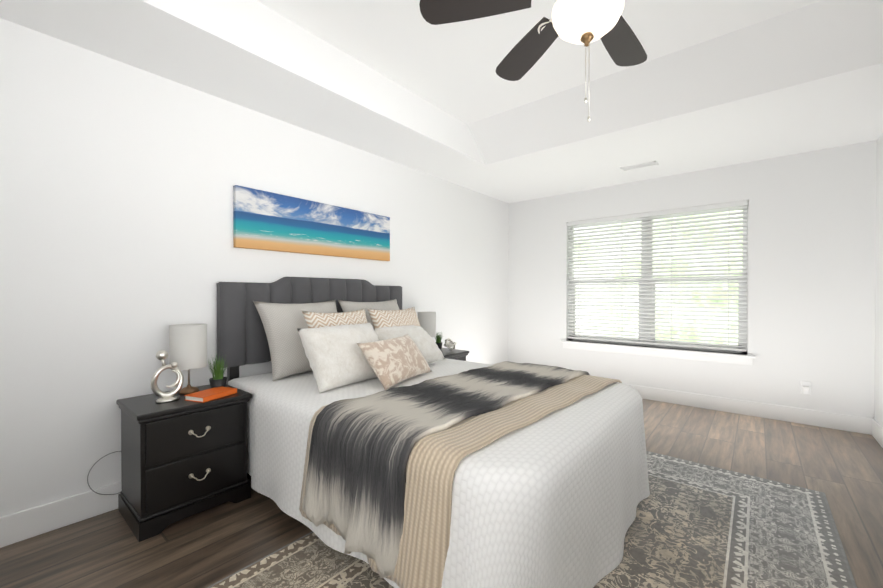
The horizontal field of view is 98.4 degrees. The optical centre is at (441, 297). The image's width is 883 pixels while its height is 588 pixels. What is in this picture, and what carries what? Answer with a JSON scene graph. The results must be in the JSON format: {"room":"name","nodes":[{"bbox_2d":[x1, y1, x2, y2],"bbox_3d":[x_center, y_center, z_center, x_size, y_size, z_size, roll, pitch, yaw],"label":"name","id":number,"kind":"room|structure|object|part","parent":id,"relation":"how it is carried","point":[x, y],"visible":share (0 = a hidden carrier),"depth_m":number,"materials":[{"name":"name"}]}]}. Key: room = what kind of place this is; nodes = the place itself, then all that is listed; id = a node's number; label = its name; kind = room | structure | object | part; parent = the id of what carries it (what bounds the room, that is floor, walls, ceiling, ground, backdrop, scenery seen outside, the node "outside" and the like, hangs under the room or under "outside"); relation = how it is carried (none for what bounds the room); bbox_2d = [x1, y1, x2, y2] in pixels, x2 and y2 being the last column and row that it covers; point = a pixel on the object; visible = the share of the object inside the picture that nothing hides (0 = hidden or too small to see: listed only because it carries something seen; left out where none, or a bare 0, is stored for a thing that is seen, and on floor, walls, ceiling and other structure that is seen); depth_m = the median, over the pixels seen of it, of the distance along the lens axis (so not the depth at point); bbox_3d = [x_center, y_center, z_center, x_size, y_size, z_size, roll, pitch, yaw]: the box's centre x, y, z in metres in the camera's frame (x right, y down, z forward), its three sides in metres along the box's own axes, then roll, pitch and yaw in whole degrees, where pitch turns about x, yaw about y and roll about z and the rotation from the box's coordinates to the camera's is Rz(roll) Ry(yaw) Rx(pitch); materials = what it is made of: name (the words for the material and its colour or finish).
{"room":"bedroom","nodes":[
{"label":"bedroom","id":0,"kind":"room"},
{"bbox_2d":[0,18,508,516],"bbox_3d":[-0.972,-0.299,3.157,0.150,2.880,6.116,0,1,40],"label":"wall","id":1,"kind":"structure","parent":0,"point":[120,254],"depth_m":2.13,"materials":[{"name":"white paint"}]},
{"bbox_2d":[0,482,121,547],"bbox_3d":[-0.909,1.071,3.116,0.016,0.140,5.816,0,1,40],"label":"baseboard","id":2,"kind":"structure","parent":1,"relation":"attached to","point":[15,527],"depth_m":1.89,"materials":[{"name":"white wood"}]},
{"bbox_2d":[87,451,120,494],"bbox_3d":[-1.789,0.951,2.032,0.012,0.233,0.148,0,1,40],"label":"lamp cord","id":3,"kind":"object","parent":1,"relation":"attached to","point":[91,468],"visible":0.92,"depth_m":2.01,"materials":[{"name":"grey plastic"}]},
{"bbox_2d":[233,185,389,260],"bbox_3d":[-0.934,-0.543,3.054,0.036,0.410,1.375,0,1,40],"label":"framed picture","id":4,"kind":"object","parent":1,"relation":"attached to","point":[266,220],"visible":0.9,"depth_m":2.90},
{"bbox_2d":[0,0,549,202],"bbox_3d":[-0.672,-1.442,2.898,0.630,0.290,5.816,0,1,40],"label":"ceiling","id":5,"kind":"structure","parent":0,"point":[257,56],"depth_m":2.27,"materials":[{"name":"white paint"}]},
{"bbox_2d":[0,399,882,587],"bbox_3d":[0.960,1.214,1.666,5.043,0.120,6.266,0,1,40],"label":"floor","id":6,"kind":"structure","parent":0,"point":[842,470],"depth_m":1.94,"materials":[{"name":"brown wood"}]},
{"bbox_2d":[116,384,251,541],"bbox_3d":[-1.417,0.850,2.118,0.443,0.600,0.527,0,1,40],"label":"nightstand","id":7,"kind":"object","parent":6,"relation":"on","point":[182,458],"visible":0.98,"depth_m":1.96,"materials":[{"name":"black paint"}]},
{"bbox_2d":[151,350,183,402],"bbox_3d":[-1.461,0.413,2.032,0.078,0.272,0.146,0,1,40],"label":"figure sculpture","id":8,"kind":"object","parent":7,"relation":"on","point":[162,356],"visible":1,"depth_m":2.01,"materials":[{"name":"silver metal"}]},
{"bbox_2d":[169,324,206,393],"bbox_3d":[-1.468,0.353,2.212,0.184,0.390,0.184,0,1,40],"label":"lamp","id":9,"kind":"object","parent":7,"relation":"on","point":[188,347],"visible":0.92,"depth_m":2.14,"materials":[{"name":"white fabric"}]},
{"bbox_3d":[-1.468,0.281,2.211,0.184,0.245,0.184,0,1,40],"label":"lamp shade","id":10,"kind":"part","parent":9,"relation":"part of","materials":[{"name":"white fabric"}]},
{"bbox_3d":[-1.451,0.398,2.199,0.133,0.220,0.154,0,1,40],"label":"stem","id":11,"kind":"part","parent":9,"relation":"part of","materials":[{"name":"brown metal"}]},
{"bbox_2d":[184,387,236,402],"bbox_3d":[-1.273,0.535,2.111,0.140,0.028,0.210,0,1,20],"label":"book","id":12,"kind":"object","parent":7,"relation":"on","point":[207,395],"visible":0.88,"depth_m":2.07,"materials":[{"name":"orange paper"}]},
{"bbox_2d":[208,355,226,387],"bbox_3d":[-1.318,0.440,2.245,0.103,0.215,0.102,0,1,40],"label":"plant","id":13,"kind":"object","parent":7,"relation":"on","point":[219,379],"visible":0.92,"depth_m":2.23,"materials":[{"name":"green plant"}]},
{"bbox_3d":[-1.317,0.512,2.246,0.092,0.072,0.092,0,1,40],"label":"pot","id":14,"kind":"part","parent":13,"relation":"part of","materials":[{"name":"black ceramic"}]},
{"bbox_2d":[217,277,649,587],"bbox_3d":[-0.082,0.498,2.353,2.231,1.299,1.778,0,1,40],"label":"bed","id":15,"kind":"object","parent":6,"relation":"on","point":[389,443],"visible":1,"depth_m":1.62,"materials":[{"name":"white fabric"}]},
{"bbox_3d":[-0.900,0.142,3.048,0.080,0.599,1.614,0,1,40],"label":"headboard","id":16,"kind":"part","parent":15,"relation":"part of","materials":[{"name":"fabric"}]},
{"bbox_2d":[440,348,468,360],"bbox_3d":[-0.051,0.836,3.766,0.443,0.600,0.527,0,1,40],"label":"nightstand","id":17,"kind":"object","parent":6,"relation":"on","point":[455,354],"visible":0.08,"depth_m":3.73,"materials":[{"name":"black paint"}]},
{"bbox_2d":[418,312,435,336],"bbox_3d":[-0.147,0.339,3.805,0.184,0.390,0.184,0,1,40],"label":"lamp","id":18,"kind":"object","parent":17,"relation":"on","point":[427,321],"visible":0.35,"depth_m":3.72,"materials":[{"name":"white fabric"}]},
{"bbox_2d":[435,332,442,348],"bbox_3d":[-0.029,0.439,3.962,0.094,0.187,0.093,0,1,40],"label":"plant","id":19,"kind":"object","parent":17,"relation":"on","point":[438,342],"visible":0.9,"depth_m":3.94,"materials":[{"name":"green plant"}]},
{"bbox_2d":[444,338,455,350],"bbox_3d":[0.087,0.472,3.853,0.129,0.126,0.131,0,1,40],"label":"knot sculpture","id":20,"kind":"object","parent":17,"relation":"on","point":[450,344],"visible":1,"depth_m":3.83,"materials":[{"name":"silver metal"}]},
{"bbox_2d":[207,451,856,587],"bbox_3d":[0.590,1.147,1.786,1.980,0.009,2.780,0,1,40],"label":"rug","id":21,"kind":"object","parent":6,"relation":"on","point":[695,525],"visible":0.35,"depth_m":1.75,"materials":[{"name":"grey fabric"}]},
{"bbox_2d":[256,0,820,123],"bbox_3d":[0.912,-1.651,1.584,4.743,0.150,5.816,0,1,40],"label":"ceiling","id":22,"kind":"structure","parent":0,"point":[449,68],"depth_m":2.35,"materials":[{"name":"white paint"}]},
{"bbox_2d":[419,0,646,121],"bbox_3d":[0.538,-1.109,1.407,1.135,0.930,1.270,0,1,40],"label":"ceiling fan","id":23,"kind":"object","parent":22,"relation":"hanging from","point":[586,22],"visible":1,"depth_m":1.52,"materials":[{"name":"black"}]},
{"bbox_3d":[0.538,-1.339,1.405,0.518,0.470,0.589,0,1,40],"label":"motor","id":24,"kind":"part","parent":23,"relation":"part of","materials":[{"name":"white"}]},
{"bbox_3d":[0.538,-1.036,1.408,0.252,0.137,0.252,0,1,40],"label":"globe","id":25,"kind":"part","parent":23,"relation":"part of","materials":[{"name":"white glass"}]},
{"bbox_2d":[468,0,882,195],"bbox_3d":[1.900,-1.446,3.335,2.773,0.290,1.861,0,1,40],"label":"ceiling soffit","id":26,"kind":"structure","parent":0,"point":[807,78],"depth_m":2.77,"materials":[{"name":"white paint"}]},
{"bbox_2d":[620,161,658,171],"bbox_3d":[1.960,-1.300,3.779,0.320,0.008,0.130,0,1,40],"label":"ceiling air vent","id":27,"kind":"object","parent":26,"relation":"attached to","point":[642,165],"visible":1,"depth_m":3.77,"materials":[{"name":"white metal"}]},
{"bbox_2d":[508,140,876,417],"bbox_3d":[2.318,-0.309,4.311,3.443,2.880,0.160,0,1,40],"label":"wall","id":28,"kind":"structure","parent":0,"point":[811,260],"depth_m":3.57,"materials":[{"name":"white paint"}]},
{"bbox_2d":[560,340,754,364],"bbox_3d":[2.284,0.599,4.272,1.910,0.095,0.135,0,1,40],"label":"window sill","id":29,"kind":"structure","parent":28,"relation":"attached to","point":[713,356],"depth_m":4.12,"materials":[{"name":"white"}]},
{"bbox_2d":[569,201,748,353],"bbox_3d":[2.340,-0.199,4.333,1.790,1.500,0.070,0,1,40],"label":"window","id":30,"kind":"structure","parent":28,"relation":"in","point":[703,349],"depth_m":4.28,"materials":[{"name":"white plastic"}]},
{"bbox_2d":[567,200,747,351],"bbox_3d":[2.290,-0.213,4.273,1.778,1.468,0.074,0,1,40],"label":"window blind","id":31,"kind":"object","parent":30,"relation":"attached to","point":[713,208],"visible":0.9,"depth_m":4.16,"materials":[{"name":"white plastic"}]},
{"bbox_2d":[623,383,867,433],"bbox_3d":[2.273,1.062,4.245,3.413,0.140,0.016,0,1,40],"label":"baseboard","id":32,"kind":"structure","parent":28,"relation":"attached to","point":[852,423],"depth_m":3.61,"materials":[{"name":"white wood"}]},
{"bbox_2d":[800,381,810,394],"bbox_3d":[3.260,0.811,3.406,0.070,0.115,0.044,0,1,40],"label":"outlet","id":33,"kind":"object","parent":28,"relation":"attached to","point":[805,387],"visible":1,"depth_m":3.40,"materials":[{"name":"white plastic"}]},
{"bbox_2d":[870,124,882,140],"bbox_3d":[2.222,-1.421,0.500,1.340,0.290,5.816,0,1,40],"label":"ceiling","id":34,"kind":"structure","parent":0,"point":[878,133],"depth_m":3.01,"materials":[{"name":"white paint"}]},
{"bbox_2d":[874,133,882,426],"bbox_3d":[3.951,-0.293,2.447,1.450,2.880,0.926,0,1,40],"label":"wall","id":35,"kind":"structure","parent":0,"point":[878,404],"depth_m":3.06,"materials":[{"name":"white paint"}]},
{"bbox_2d":[868,417,882,447],"bbox_3d":[3.340,1.073,2.870,0.016,0.140,0.720,0,1,40],"label":"baseboard","id":36,"kind":"structure","parent":35,"relation":"attached to","point":[875,429],"depth_m":3.06,"materials":[{"name":"white wood"}]},
{"label":"outside","id":37,"kind":"structure","parent":0,"visible":0},
{"bbox_2d":[574,210,742,344],"bbox_3d":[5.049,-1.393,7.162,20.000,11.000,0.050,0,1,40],"label":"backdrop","id":38,"kind":"structure","parent":37,"point":[693,321],"depth_m":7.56,"materials":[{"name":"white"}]}
]}

